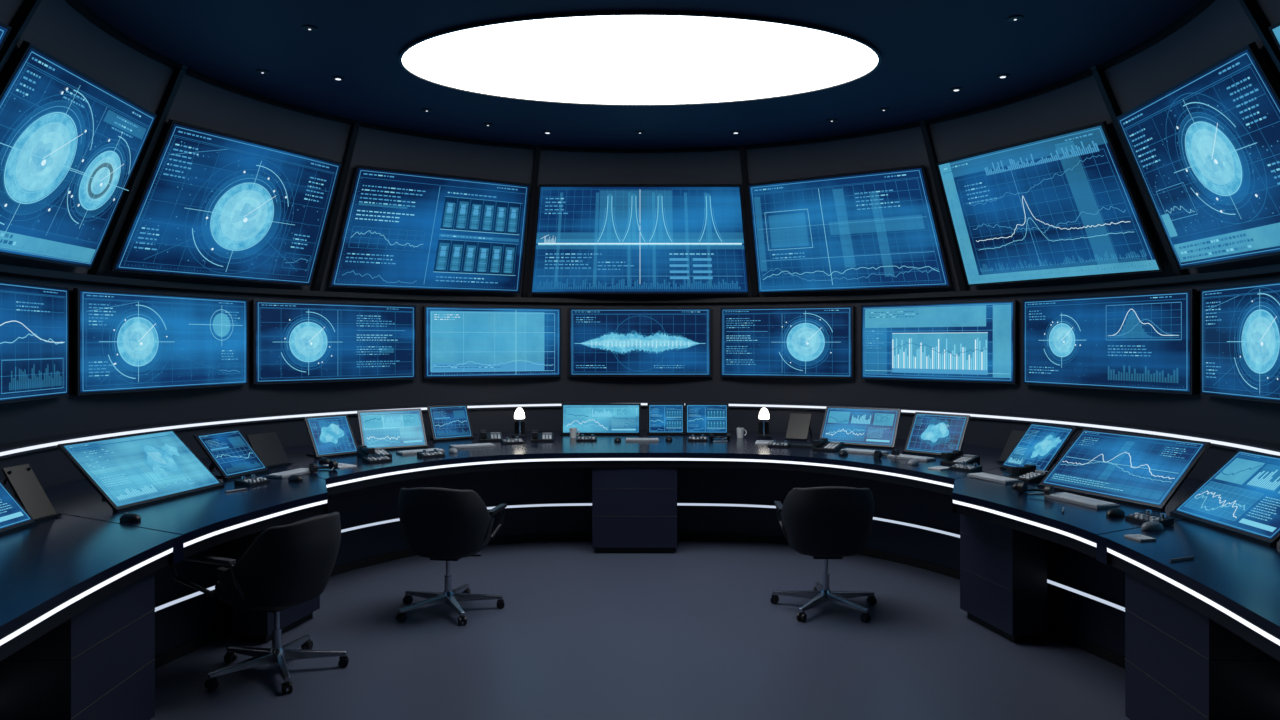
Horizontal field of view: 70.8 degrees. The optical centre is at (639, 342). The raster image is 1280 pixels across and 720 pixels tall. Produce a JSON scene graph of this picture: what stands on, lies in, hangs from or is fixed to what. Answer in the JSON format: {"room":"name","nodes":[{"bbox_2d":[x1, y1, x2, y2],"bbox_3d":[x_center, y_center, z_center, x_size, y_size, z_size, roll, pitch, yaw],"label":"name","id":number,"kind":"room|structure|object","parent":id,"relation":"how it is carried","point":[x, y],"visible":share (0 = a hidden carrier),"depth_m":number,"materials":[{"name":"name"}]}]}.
{"room":"control room","nodes":[
{"label":"control room","id":0,"kind":"room"},
{"bbox_2d":[0,0,1279,495],"bbox_3d":[0.000,-0.085,3.695,7.680,3.570,11.390,0,0,0],"label":"wall","id":1,"kind":"structure","parent":0,"point":[56,28],"depth_m":7.49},
{"bbox_2d":[0,22,11,49],"bbox_3d":[-3.272,-1.017,3.420,0.507,1.027,1.809,0,0,0],"label":"wall display","id":2,"kind":"object","parent":1,"relation":"attached to","point":[5,29],"visible":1,"depth_m":4.30,"materials":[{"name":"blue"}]},
{"bbox_2d":[0,279,68,403],"bbox_3d":[-3.679,-0.009,5.118,0.097,0.709,1.500,0,0,-7],"label":"wall monitor","id":3,"kind":"object","parent":1,"relation":"attached to","point":[34,317],"visible":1,"depth_m":5.44,"materials":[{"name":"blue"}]},
{"bbox_2d":[0,40,156,268],"bbox_3d":[-3.397,-1.015,5.247,0.501,1.032,1.642,0,0,-5],"label":"wall display","id":4,"kind":"object","parent":1,"relation":"attached to","point":[71,145],"visible":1,"depth_m":5.22,"materials":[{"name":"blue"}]},
{"bbox_2d":[73,288,247,394],"bbox_3d":[-3.516,-0.009,6.699,0.098,0.709,1.551,0,0,18],"label":"wall monitor","id":5,"kind":"object","parent":1,"relation":"attached to","point":[124,341],"visible":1,"depth_m":6.53,"materials":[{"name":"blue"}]},
{"bbox_2d":[109,119,341,285],"bbox_3d":[-3.077,-1.015,6.972,0.498,1.032,1.831,0,0,25],"label":"wall display","id":6,"kind":"object","parent":1,"relation":"attached to","point":[212,204],"visible":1,"depth_m":6.81,"materials":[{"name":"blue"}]},
{"bbox_2d":[252,299,415,384],"bbox_3d":[-2.704,-0.009,8.072,0.098,0.709,1.564,0,0,43],"label":"wall monitor","id":7,"kind":"object","parent":1,"relation":"attached to","point":[293,341],"visible":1,"depth_m":7.97,"materials":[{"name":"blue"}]},
{"bbox_2d":[328,165,529,293],"bbox_3d":[-1.873,-1.015,8.369,1.881,1.032,0.497,0,0,-34],"label":"wall display","id":8,"kind":"object","parent":1,"relation":"attached to","point":[401,229],"visible":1,"depth_m":8.30,"materials":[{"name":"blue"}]},
{"bbox_2d":[423,305,560,378],"bbox_3d":[-1.458,-0.009,8.968,1.385,0.709,0.097,0,0,-23],"label":"wall monitor","id":9,"kind":"object","parent":1,"relation":"attached to","point":[459,341],"visible":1,"depth_m":8.91,"materials":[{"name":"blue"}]},
{"bbox_2d":[0,0,1279,297],"bbox_3d":[-0.002,-1.165,6.741,7.617,1.410,4.978,0,0,0],"label":"trim","id":10,"kind":"structure","parent":1,"relation":"attached to","point":[27,9],"depth_m":6.17,"materials":[{"name":"black metal"}]},
{"bbox_2d":[569,308,710,376],"bbox_3d":[0.000,-0.009,9.258,1.461,0.709,0.096,0,0,0],"label":"wall monitor","id":11,"kind":"object","parent":1,"relation":"attached to","point":[603,342],"visible":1,"depth_m":9.21,"materials":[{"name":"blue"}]},
{"bbox_2d":[64,0,1215,152],"bbox_3d":[0.000,-1.855,3.362,6.350,0.030,10.725,0,0,0],"label":"trim","id":12,"kind":"structure","parent":1,"relation":"attached to","point":[79,6],"depth_m":6.89,"materials":[{"name":"black metal"}]},
{"bbox_2d":[0,403,1279,455],"bbox_3d":[0.000,0.624,3.585,7.240,0.021,11.170,0,0,0],"label":"trim","id":13,"kind":"structure","parent":1,"relation":"attached to","point":[521,405],"depth_m":6.86,"materials":[{"name":"white plastic"}]},
{"bbox_2d":[530,184,749,293],"bbox_3d":[0.000,-1.015,8.890,2.218,1.032,0.491,0,0,0],"label":"wall display","id":14,"kind":"object","parent":1,"relation":"attached to","point":[590,238],"visible":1,"depth_m":8.86,"materials":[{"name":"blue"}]},
{"bbox_2d":[720,305,853,378],"bbox_3d":[1.453,-0.009,8.973,1.346,0.709,0.098,0,0,23],"label":"wall monitor","id":15,"kind":"object","parent":1,"relation":"attached to","point":[783,341],"visible":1,"depth_m":8.93,"materials":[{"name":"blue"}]},
{"bbox_2d":[748,165,951,293],"bbox_3d":[1.864,-1.015,8.372,1.900,1.032,0.497,0,0,33],"label":"wall display","id":16,"kind":"object","parent":1,"relation":"attached to","point":[873,229],"visible":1,"depth_m":8.31,"materials":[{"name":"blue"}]},
{"bbox_2d":[861,300,1016,383],"bbox_3d":[2.666,-0.009,8.124,0.096,0.709,1.487,0,0,-44],"label":"wall monitor","id":17,"kind":"object","parent":1,"relation":"attached to","point":[968,341],"visible":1,"depth_m":8.03,"materials":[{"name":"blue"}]},
{"bbox_2d":[937,121,1165,285],"bbox_3d":[3.069,-1.015,7.001,0.499,1.032,1.793,0,0,-25],"label":"wall display","id":18,"kind":"object","parent":1,"relation":"attached to","point":[1064,204],"visible":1,"depth_m":6.85,"materials":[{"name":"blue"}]},
{"bbox_2d":[1023,289,1196,394],"bbox_3d":[3.486,-0.009,6.785,0.098,0.709,1.551,0,0,-20],"label":"wall monitor","id":19,"kind":"object","parent":1,"relation":"attached to","point":[1136,341],"visible":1,"depth_m":6.64,"materials":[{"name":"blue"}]},
{"bbox_2d":[1116,42,1279,269],"bbox_3d":[3.396,-1.015,5.295,0.500,1.032,1.692,0,0,4],"label":"wall display","id":20,"kind":"object","parent":1,"relation":"attached to","point":[1205,149],"visible":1,"depth_m":5.25,"materials":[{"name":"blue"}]},
{"bbox_2d":[1201,279,1279,403],"bbox_3d":[3.691,-0.009,5.224,0.098,0.709,1.481,0,0,5],"label":"wall monitor","id":21,"kind":"object","parent":1,"relation":"attached to","point":[1240,323],"visible":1,"depth_m":5.49,"materials":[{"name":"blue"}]},
{"bbox_2d":[1268,22,1279,49],"bbox_3d":[3.272,-1.017,3.420,0.507,1.027,1.809,0,0,0],"label":"wall display","id":22,"kind":"object","parent":1,"relation":"attached to","point":[1274,29],"visible":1,"depth_m":4.30,"materials":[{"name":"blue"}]},
{"bbox_2d":[150,540,1129,719],"bbox_3d":[0.000,1.700,3.700,7.500,0.001,11.400,0,0,0],"label":"floor","id":23,"kind":"structure","parent":0,"point":[694,631],"depth_m":5.01,"materials":[{"name":"carpet"}]},
{"bbox_2d":[169,512,348,693],"bbox_3d":[-1.953,1.287,4.693,0.760,0.825,0.689,0,0,24],"label":"swivel chair","id":24,"kind":"object","parent":23,"relation":"on","point":[287,566],"visible":0.91,"depth_m":4.46,"materials":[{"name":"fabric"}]},
{"bbox_2d":[396,487,506,625],"bbox_3d":[-1.216,1.287,5.747,0.689,0.825,0.655,0,0,9],"label":"swivel chair","id":25,"kind":"object","parent":23,"relation":"on","point":[441,524],"visible":1,"depth_m":5.50,"materials":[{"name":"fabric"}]},
{"bbox_2d":[0,429,1279,719],"bbox_3d":[0.000,1.290,5.230,7.218,0.820,7.860,0,0,0],"label":"desk","id":26,"kind":"object","parent":23,"relation":"on","point":[92,604],"visible":0.84,"depth_m":5.04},
{"bbox_2d":[0,480,37,534],"bbox_3d":[-3.079,0.711,4.027,0.340,0.337,0.707,0,0,0],"label":"monitor","id":27,"kind":"object","parent":26,"relation":"on","point":[13,516],"visible":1,"depth_m":4.29,"materials":[{"name":"black"}]},
{"bbox_2d":[1,464,61,521],"bbox_3d":[-3.097,0.748,4.514,0.296,0.263,0.160,0,0,7],"label":"easel","id":28,"kind":"object","parent":26,"relation":"on","point":[27,489],"visible":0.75,"depth_m":4.50,"materials":[{"name":"black plastic"}]},
{"bbox_2d":[120,513,140,521],"bbox_3d":[-2.520,0.860,4.450,0.109,0.038,0.066,0,0,10],"label":"computer mouse","id":29,"kind":"object","parent":26,"relation":"on","point":[127,517],"visible":1,"depth_m":4.43,"materials":[{"name":"black plastic"}]},
{"bbox_2d":[57,429,223,511],"bbox_3d":[-2.814,0.707,5.133,0.374,0.346,0.856,0,0,11],"label":"monitor","id":30,"kind":"object","parent":26,"relation":"on","point":[131,471],"visible":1,"depth_m":5.07,"materials":[{"name":"black"}]},
{"bbox_2d":[193,429,269,479],"bbox_3d":[-2.737,0.736,5.998,0.307,0.287,0.422,0,0,14],"label":"monitor","id":31,"kind":"object","parent":26,"relation":"on","point":[228,451],"visible":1,"depth_m":5.96,"materials":[{"name":"black"}]},
{"bbox_2d":[225,488,247,492],"bbox_3d":[-2.399,0.874,5.352,0.010,0.010,0.145,0,0,33],"label":"ballpoint pen","id":32,"kind":"object","parent":26,"relation":"on","point":[241,488],"visible":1,"depth_m":5.35,"materials":[{"name":"silver metal"}]},
{"bbox_2d":[234,474,269,485],"bbox_3d":[-2.420,0.854,5.620,0.120,0.050,0.180,0,0,16],"label":"pad","id":33,"kind":"object","parent":26,"relation":"on","point":[253,480],"visible":1,"depth_m":5.58,"materials":[{"name":"black plastic"}]},
{"bbox_2d":[246,432,292,467],"bbox_3d":[-2.708,0.765,6.468,0.296,0.229,0.260,0,0,24],"label":"easel","id":34,"kind":"object","parent":26,"relation":"on","point":[267,446],"visible":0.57,"depth_m":6.45,"materials":[{"name":"black plastic"}]},
{"bbox_2d":[266,468,310,478],"bbox_3d":[-2.330,0.869,6.020,0.130,0.020,0.340,0,0,18],"label":"keyboard","id":35,"kind":"object","parent":26,"relation":"on","point":[300,471],"visible":0.99,"depth_m":5.97,"materials":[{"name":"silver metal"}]},
{"bbox_2d":[288,474,302,480],"bbox_3d":[-2.200,0.860,5.750,0.109,0.038,0.066,0,0,21],"label":"computer mouse","id":36,"kind":"object","parent":26,"relation":"on","point":[292,477],"visible":1,"depth_m":5.73,"materials":[{"name":"black plastic"}]},
{"bbox_2d":[309,460,337,472],"bbox_3d":[-2.186,0.847,6.184,0.201,0.063,0.190,0,0,33],"label":"headset","id":37,"kind":"object","parent":26,"relation":"on","point":[313,467],"visible":0.92,"depth_m":6.22,"materials":[{"name":"black plastic"}]},
{"bbox_2d":[319,457,329,462],"bbox_3d":[-2.320,0.860,6.620,0.109,0.038,0.066,0,0,33],"label":"computer mouse","id":38,"kind":"object","parent":26,"relation":"on","point":[322,459],"visible":0.94,"depth_m":6.59,"materials":[{"name":"black plastic"}]},
{"bbox_2d":[304,414,357,458],"bbox_3d":[-2.435,0.725,7.063,0.271,0.309,0.374,0,0,39],"label":"monitor","id":39,"kind":"object","parent":26,"relation":"on","point":[330,435],"visible":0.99,"depth_m":7.03,"materials":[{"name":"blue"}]},
{"bbox_2d":[323,463,356,468],"bbox_3d":[-2.140,0.875,6.420,0.200,0.008,0.140,0,0,38],"label":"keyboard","id":40,"kind":"object","parent":26,"relation":"on","point":[340,465],"visible":0.58,"depth_m":6.40,"materials":[{"name":"white plastic"}]},
{"bbox_2d":[357,445,391,457],"bbox_3d":[-2.050,0.837,6.950,0.200,0.085,0.200,0,0,-40],"label":"desk phone","id":41,"kind":"object","parent":26,"relation":"on","point":[362,451],"visible":0.8,"depth_m":6.92,"materials":[{"name":"black plastic"}]},
{"bbox_2d":[362,454,391,462],"bbox_3d":[-1.950,0.854,6.680,0.180,0.050,0.120,0,0,-43],"label":"pad","id":42,"kind":"object","parent":26,"relation":"on","point":[381,458],"visible":1,"depth_m":6.66,"materials":[{"name":"black plastic"}]},
{"bbox_2d":[357,408,427,449],"bbox_3d":[-2.081,0.720,7.531,0.545,0.320,0.259,0,0,-34],"label":"monitor","id":43,"kind":"object","parent":26,"relation":"on","point":[395,429],"visible":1,"depth_m":7.49,"materials":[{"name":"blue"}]},
{"bbox_2d":[396,448,444,454],"bbox_3d":[-1.760,0.869,7.220,0.360,0.020,0.130,0,0,-37],"label":"keyboard","id":44,"kind":"object","parent":26,"relation":"on","point":[406,452],"visible":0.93,"depth_m":7.15,"materials":[{"name":"silver metal"}]},
{"bbox_2d":[417,449,444,457],"bbox_3d":[-1.620,0.854,6.980,0.180,0.050,0.120,0,0,-37],"label":"pad","id":45,"kind":"object","parent":26,"relation":"on","point":[436,453],"visible":1,"depth_m":6.96,"materials":[{"name":"black plastic"}]},
{"bbox_2d":[427,404,473,441],"bbox_3d":[-1.754,0.725,8.242,0.396,0.310,0.247,0,0,-38],"label":"monitor","id":46,"kind":"object","parent":26,"relation":"on","point":[447,422],"visible":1,"depth_m":8.20,"materials":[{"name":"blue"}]},
{"bbox_2d":[448,448,457,452],"bbox_3d":[-1.500,0.860,7.220,0.066,0.038,0.109,0,0,-34],"label":"computer mouse","id":47,"kind":"object","parent":26,"relation":"on","point":[451,450],"visible":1,"depth_m":7.19,"materials":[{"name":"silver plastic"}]},
{"bbox_2d":[449,443,494,448],"bbox_3d":[-1.420,0.869,7.620,0.360,0.020,0.130,0,0,-29],"label":"keyboard","id":48,"kind":"object","parent":26,"relation":"on","point":[459,446],"visible":1,"depth_m":7.58,"materials":[{"name":"silver metal"}]},
{"bbox_2d":[479,430,502,440],"bbox_3d":[-1.350,0.837,8.150,0.200,0.085,0.200,0,0,-11],"label":"desk phone","id":49,"kind":"object","parent":26,"relation":"on","point":[483,435],"visible":1,"depth_m":8.09,"materials":[{"name":"black plastic"}]},
{"bbox_2d":[501,437,523,443],"bbox_3d":[-1.120,0.854,7.900,0.180,0.050,0.120,0,0,-17],"label":"pad","id":50,"kind":"object","parent":26,"relation":"on","point":[517,440],"visible":1,"depth_m":7.87,"materials":[{"name":"black plastic"}]},
{"bbox_2d":[512,408,526,436],"bbox_3d":[-1.132,0.742,8.468,0.140,0.275,0.204,0,0,-6],"label":"desk lamp","id":51,"kind":"object","parent":26,"relation":"on","point":[519,426],"visible":0.98,"depth_m":8.44,"materials":[{"name":"black plastic"}]},
{"bbox_2d":[531,430,553,441],"bbox_3d":[-0.880,0.837,8.120,0.200,0.085,0.200,0,0,-6],"label":"desk phone","id":52,"kind":"object","parent":26,"relation":"on","point":[535,436],"visible":1,"depth_m":8.04,"materials":[{"name":"black plastic"}]},
{"bbox_2d":[569,428,579,437],"bbox_3d":[-0.614,0.834,8.346,0.087,0.090,0.072,0,0,34],"label":"coffee mug","id":53,"kind":"object","parent":26,"relation":"on","point":[573,431],"visible":1,"depth_m":8.32,"materials":[{"name":"white ceramic"}]},
{"bbox_2d":[576,434,596,440],"bbox_3d":[-0.480,0.854,8.120,0.180,0.050,0.120,0,0,0],"label":"pad","id":54,"kind":"object","parent":26,"relation":"on","point":[582,437],"visible":1,"depth_m":8.09,"materials":[{"name":"black plastic"}]},
{"bbox_2d":[561,403,640,434],"bbox_3d":[-0.372,0.729,8.636,0.765,0.301,0.112,0,0,0],"label":"monitor","id":55,"kind":"object","parent":26,"relation":"on","point":[588,418],"visible":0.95,"depth_m":8.61,"materials":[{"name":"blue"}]},
{"bbox_2d":[614,437,620,441],"bbox_3d":[-0.200,0.860,8.050,0.066,0.038,0.109,0,0,0],"label":"computer mouse","id":56,"kind":"object","parent":26,"relation":"on","point":[617,439],"visible":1,"depth_m":8.01,"materials":[{"name":"black plastic"}]},
{"bbox_2d":[625,438,658,441],"bbox_3d":[0.020,0.869,8.100,0.300,0.020,0.130,0,0,0],"label":"keyboard","id":57,"kind":"object","parent":26,"relation":"on","point":[627,439],"visible":1,"depth_m":8.03,"materials":[{"name":"silver metal"}]},
{"bbox_2d":[647,403,684,434],"bbox_3d":[0.250,0.729,8.656,0.360,0.301,0.112,0,0,0],"label":"monitor","id":58,"kind":"object","parent":26,"relation":"on","point":[662,418],"visible":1,"depth_m":8.63,"materials":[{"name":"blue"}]},
{"bbox_2d":[665,436,671,440],"bbox_3d":[0.260,0.860,8.120,0.066,0.038,0.109,0,0,0],"label":"computer mouse","id":59,"kind":"object","parent":26,"relation":"on","point":[668,438],"visible":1,"depth_m":8.08,"materials":[{"name":"black plastic"}]},
{"bbox_2d":[687,434,707,440],"bbox_3d":[0.520,0.854,8.120,0.180,0.050,0.120,0,0,0],"label":"pad","id":60,"kind":"object","parent":26,"relation":"on","point":[702,437],"visible":1,"depth_m":8.09,"materials":[{"name":"black plastic"}]},
{"bbox_2d":[685,403,728,434],"bbox_3d":[0.642,0.729,8.646,0.420,0.301,0.112,0,0,3],"label":"monitor","id":61,"kind":"object","parent":26,"relation":"on","point":[700,418],"visible":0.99,"depth_m":8.62,"materials":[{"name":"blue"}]},
{"bbox_2d":[708,432,729,439],"bbox_3d":[0.719,0.847,8.207,0.190,0.063,0.201,0,0,-11],"label":"headset","id":62,"kind":"object","parent":26,"relation":"on","point":[710,435],"visible":1,"depth_m":8.18,"materials":[{"name":"black plastic"}]},
{"bbox_2d":[736,428,746,437],"bbox_3d":[0.936,0.834,8.346,0.087,0.090,0.072,0,0,34],"label":"coffee mug","id":63,"kind":"object","parent":26,"relation":"on","point":[740,431],"visible":1,"depth_m":8.32,"materials":[{"name":"white ceramic"}]},
{"bbox_2d":[755,440,769,443],"bbox_3d":[1.100,0.875,7.950,0.150,0.008,0.200,0,0,11],"label":"notepad","id":64,"kind":"object","parent":26,"relation":"on","point":[757,441],"visible":0.83,"depth_m":7.88,"materials":[{"name":"white paper"}]},
{"bbox_2d":[756,408,771,437],"bbox_3d":[1.162,0.742,8.438,0.140,0.275,0.204,0,0,6],"label":"desk lamp","id":65,"kind":"object","parent":26,"relation":"on","point":[763,426],"visible":1,"depth_m":8.41,"materials":[{"name":"black plastic"}]},
{"bbox_2d":[767,440,790,447],"bbox_3d":[1.180,0.854,7.650,0.180,0.050,0.120,0,0,20],"label":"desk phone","id":66,"kind":"object","parent":26,"relation":"on","point":[785,444],"visible":1,"depth_m":7.62,"materials":[{"name":"black plastic"}]},
{"bbox_2d":[785,413,811,440],"bbox_3d":[1.476,0.765,8.283,0.200,0.229,0.296,0,0,29],"label":"easel","id":67,"kind":"object","parent":26,"relation":"on","point":[798,428],"visible":1,"depth_m":8.23,"materials":[{"name":"black plastic"}]},
{"bbox_2d":[789,443,813,447],"bbox_3d":[1.400,0.869,7.620,0.360,0.020,0.130,0,0,29],"label":"keyboard","id":68,"kind":"object","parent":26,"relation":"on","point":[791,444],"visible":0.63,"depth_m":7.59,"materials":[{"name":"black plastic"}]},
{"bbox_2d":[812,438,843,451],"bbox_3d":[1.550,0.837,7.420,0.200,0.085,0.200,0,0,34],"label":"desk phone","id":69,"kind":"object","parent":26,"relation":"on","point":[823,444],"visible":1,"depth_m":7.38,"materials":[{"name":"black plastic"}]},
{"bbox_2d":[839,450,847,455],"bbox_3d":[1.600,0.860,7.080,0.066,0.038,0.109,0,0,34],"label":"computer mouse","id":70,"kind":"object","parent":26,"relation":"on","point":[842,452],"visible":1,"depth_m":7.05,"materials":[{"name":"black plastic"}]},
{"bbox_2d":[819,406,900,448],"bbox_3d":[1.906,0.720,7.775,0.672,0.319,0.271,0,0,35],"label":"monitor","id":71,"kind":"object","parent":26,"relation":"on","point":[853,426],"visible":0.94,"depth_m":7.73,"materials":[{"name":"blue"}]},
{"bbox_2d":[840,448,888,453],"bbox_3d":[1.800,0.869,7.220,0.360,0.020,0.130,0,0,37],"label":"keyboard","id":72,"kind":"object","parent":26,"relation":"on","point":[850,450],"visible":0.85,"depth_m":7.20,"materials":[{"name":"silver metal"}]},
{"bbox_2d":[873,449,899,458],"bbox_3d":[1.877,0.847,6.887,0.190,0.063,0.201,0,0,-23],"label":"headset","id":73,"kind":"object","parent":26,"relation":"on","point":[878,454],"visible":1,"depth_m":6.86,"materials":[{"name":"black plastic"}]},
{"bbox_2d":[887,454,935,461],"bbox_3d":[2.060,0.869,6.840,0.130,0.020,0.340,0,0,-41],"label":"keyboard","id":74,"kind":"object","parent":26,"relation":"on","point":[901,456],"visible":0.94,"depth_m":6.79,"materials":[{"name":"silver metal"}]},
{"bbox_2d":[908,459,918,464],"bbox_3d":[1.980,0.860,6.520,0.109,0.038,0.066,0,0,-44],"label":"computer mouse","id":75,"kind":"object","parent":26,"relation":"on","point":[912,461],"visible":1,"depth_m":6.49,"materials":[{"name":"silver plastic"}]},
{"bbox_2d":[903,412,969,456],"bbox_3d":[2.361,0.720,7.118,0.271,0.319,0.472,0,0,-42],"label":"monitor","id":76,"kind":"object","parent":26,"relation":"on","point":[930,434],"visible":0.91,"depth_m":7.09,"materials":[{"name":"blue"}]},
{"bbox_2d":[928,466,949,469],"bbox_3d":[2.100,0.875,6.300,0.140,0.008,0.100,0,0,-38],"label":"notepad","id":77,"kind":"object","parent":26,"relation":"on","point":[935,467],"visible":1,"depth_m":6.29,"materials":[{"name":"white paper"}]},
{"bbox_2d":[940,450,979,464],"bbox_3d":[2.330,0.837,6.550,0.200,0.085,0.200,0,0,-38],"label":"desk phone","id":78,"kind":"object","parent":26,"relation":"on","point":[957,456],"visible":0.76,"depth_m":6.54,"materials":[{"name":"black plastic"}]},
{"bbox_2d":[950,461,982,471],"bbox_3d":[2.260,0.854,6.240,0.120,0.050,0.180,0,0,-33],"label":"pad","id":79,"kind":"object","parent":26,"relation":"on","point":[963,466],"visible":1,"depth_m":6.21,"materials":[{"name":"black plastic"}]},
{"bbox_2d":[967,473,1021,483],"bbox_3d":[2.280,0.869,5.800,0.130,0.020,0.340,0,0,-21],"label":"keyboard","id":80,"kind":"object","parent":26,"relation":"on","point":[990,477],"visible":1,"depth_m":5.75,"materials":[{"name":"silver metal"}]},
{"bbox_2d":[996,430,1024,462],"bbox_3d":[2.825,0.765,6.604,0.296,0.229,0.260,0,0,-27],"label":"easel","id":81,"kind":"object","parent":26,"relation":"on","point":[1015,436],"visible":0.24,"depth_m":6.65,"materials":[{"name":"black plastic"}]},
{"bbox_2d":[1012,482,1027,488],"bbox_3d":[2.300,0.860,5.450,0.109,0.038,0.066,0,0,-21],"label":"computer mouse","id":82,"kind":"object","parent":26,"relation":"on","point":[1014,486],"visible":0.34,"depth_m":5.43,"materials":[{"name":"black plastic"}]},
{"bbox_2d":[1006,464,1048,482],"bbox_3d":[2.500,0.837,5.780,0.200,0.085,0.200,0,0,-21],"label":"desk phone","id":83,"kind":"object","parent":26,"relation":"on","point":[1028,473],"visible":0.91,"depth_m":5.78,"materials":[{"name":"black plastic"}]},
{"bbox_2d":[1017,482,1053,494],"bbox_3d":[2.306,0.847,5.225,0.201,0.063,0.190,0,0,-38],"label":"headset","id":84,"kind":"object","parent":26,"relation":"on","point":[1022,487],"visible":0.94,"depth_m":5.25,"materials":[{"name":"black plastic"}]},
{"bbox_2d":[999,422,1076,470],"bbox_3d":[2.734,0.721,6.155,0.319,0.317,0.426,0,0,-17],"label":"monitor","id":85,"kind":"object","parent":26,"relation":"on","point":[1041,445],"visible":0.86,"depth_m":6.14,"materials":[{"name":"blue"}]},
{"bbox_2d":[1044,492,1119,508],"bbox_3d":[2.440,0.869,4.980,0.150,0.020,0.400,0,0,-16],"label":"keyboard","id":86,"kind":"object","parent":26,"relation":"on","point":[1067,497],"visible":1,"depth_m":4.92,"materials":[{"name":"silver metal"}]},
{"bbox_2d":[1106,508,1124,516],"bbox_3d":[2.420,0.860,4.580,0.109,0.038,0.066,0,0,-21],"label":"computer mouse","id":87,"kind":"object","parent":26,"relation":"on","point":[1116,512],"visible":1,"depth_m":4.55,"materials":[{"name":"black plastic"}]},
{"bbox_2d":[1037,428,1210,510],"bbox_3d":[2.757,0.707,5.178,0.374,0.346,0.850,0,0,-20],"label":"monitor","id":88,"kind":"object","parent":26,"relation":"on","point":[1146,471],"visible":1,"depth_m":5.12,"materials":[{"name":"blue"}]},
{"bbox_2d":[1124,534,1155,540],"bbox_3d":[2.250,0.875,4.050,0.080,0.008,0.100,0,0,-11],"label":"notepad","id":89,"kind":"object","parent":26,"relation":"on","point":[1139,537],"visible":1,"depth_m":4.03,"materials":[{"name":"white paper"}]},
{"bbox_2d":[1125,510,1173,525],"bbox_3d":[2.500,0.854,4.420,0.120,0.050,0.180,0,0,-13],"label":"pad","id":90,"kind":"object","parent":26,"relation":"on","point":[1142,517],"visible":0.93,"depth_m":4.40,"materials":[{"name":"black plastic"}]},
{"bbox_2d":[1141,521,1163,530],"bbox_3d":[2.420,0.860,4.250,0.109,0.038,0.066,0,0,-10],"label":"computer mouse","id":91,"kind":"object","parent":26,"relation":"on","point":[1150,525],"visible":1,"depth_m":4.23,"materials":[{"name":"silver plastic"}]},
{"bbox_2d":[1170,556,1194,560],"bbox_3d":[2.202,0.874,3.651,0.145,0.010,0.010,0,0,-23],"label":"ballpoint pen","id":92,"kind":"object","parent":26,"relation":"on","point":[1189,557],"visible":1,"depth_m":3.64,"materials":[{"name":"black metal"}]},
{"bbox_2d":[1170,449,1279,545],"bbox_3d":[2.911,0.712,4.261,0.383,0.336,0.724,0,0,0],"label":"monitor","id":93,"kind":"object","parent":26,"relation":"on","point":[1241,498],"visible":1,"depth_m":4.33,"materials":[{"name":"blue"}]},
{"bbox_2d":[770,486,876,621],"bbox_3d":[1.191,1.287,5.787,0.689,0.825,0.655,0,0,2],"label":"swivel chair","id":94,"kind":"object","parent":23,"relation":"on","point":[826,522],"visible":1,"depth_m":5.53,"materials":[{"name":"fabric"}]},
{"bbox_2d":[81,0,1198,148],"bbox_3d":[0.000,-1.870,3.750,7.800,0.001,11.500,0,0,0],"label":"ceiling","id":95,"kind":"structure","parent":0,"point":[927,48],"depth_m":5.85,"materials":[{"name":"black paint"}]},
{"bbox_2d":[256,70,269,73],"bbox_3d":[-2.600,-1.865,6.200,0.090,0.011,0.090,0,0,0],"label":"recessed light","id":96,"kind":"object","parent":95,"relation":"in","point":[257,71],"visible":1,"depth_m":6.19,"materials":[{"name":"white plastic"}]},
{"bbox_2d":[302,25,317,30],"bbox_3d":[-1.960,-1.865,5.340,0.090,0.011,0.090,0,0,0],"label":"recessed light","id":97,"kind":"object","parent":95,"relation":"in","point":[305,27],"visible":1,"depth_m":5.33,"materials":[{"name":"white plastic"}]},
{"bbox_2d":[331,76,344,80],"bbox_3d":[-2.130,-1.865,6.350,0.090,0.011,0.090,0,0,0],"label":"recessed light","id":98,"kind":"object","parent":95,"relation":"in","point":[338,78],"visible":1,"depth_m":6.33,"materials":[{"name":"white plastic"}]},
{"bbox_2d":[421,108,432,111],"bbox_3d":[-1.710,-1.865,7.220,0.090,0.011,0.090,0,0,0],"label":"recessed light","id":99,"kind":"object","parent":95,"relation":"in","point":[424,109],"visible":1,"depth_m":7.21,"materials":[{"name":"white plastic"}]},
{"bbox_2d":[399,10,880,105],"bbox_3d":[0.000,-1.860,6.045,3.200,0.020,1.970,0,0,0],"label":"ceiling light panel","id":100,"kind":"object","parent":95,"relation":"in","point":[627,57],"depth_m":5.88,"materials":[{"name":"white plastic"}]},
{"bbox_2d":[878,108,889,110],"bbox_3d":[1.950,-1.865,7.200,0.090,0.011,0.090,0,0,0],"label":"recessed light","id":101,"kind":"object","parent":95,"relation":"in","point":[880,109],"visible":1,"depth_m":7.18,"materials":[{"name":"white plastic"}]},
{"bbox_2d":[950,87,962,91],"bbox_3d":[2.330,-1.865,6.630,0.090,0.011,0.090,0,0,0],"label":"recessed light","id":102,"kind":"object","parent":95,"relation":"in","point":[957,88],"visible":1,"depth_m":6.61,"materials":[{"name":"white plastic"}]},
{"bbox_2d":[996,74,1009,78],"bbox_3d":[2.540,-1.865,6.300,0.090,0.011,0.090,0,0,0],"label":"recessed light","id":103,"kind":"object","parent":95,"relation":"in","point":[1000,76],"visible":1,"depth_m":6.29,"materials":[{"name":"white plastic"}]},
{"bbox_2d":[1007,15,1023,21],"bbox_3d":[2.160,-1.865,5.180,0.090,0.011,0.090,0,0,0],"label":"recessed light","id":104,"kind":"object","parent":95,"relation":"in","point":[1015,18],"visible":1,"depth_m":5.17,"materials":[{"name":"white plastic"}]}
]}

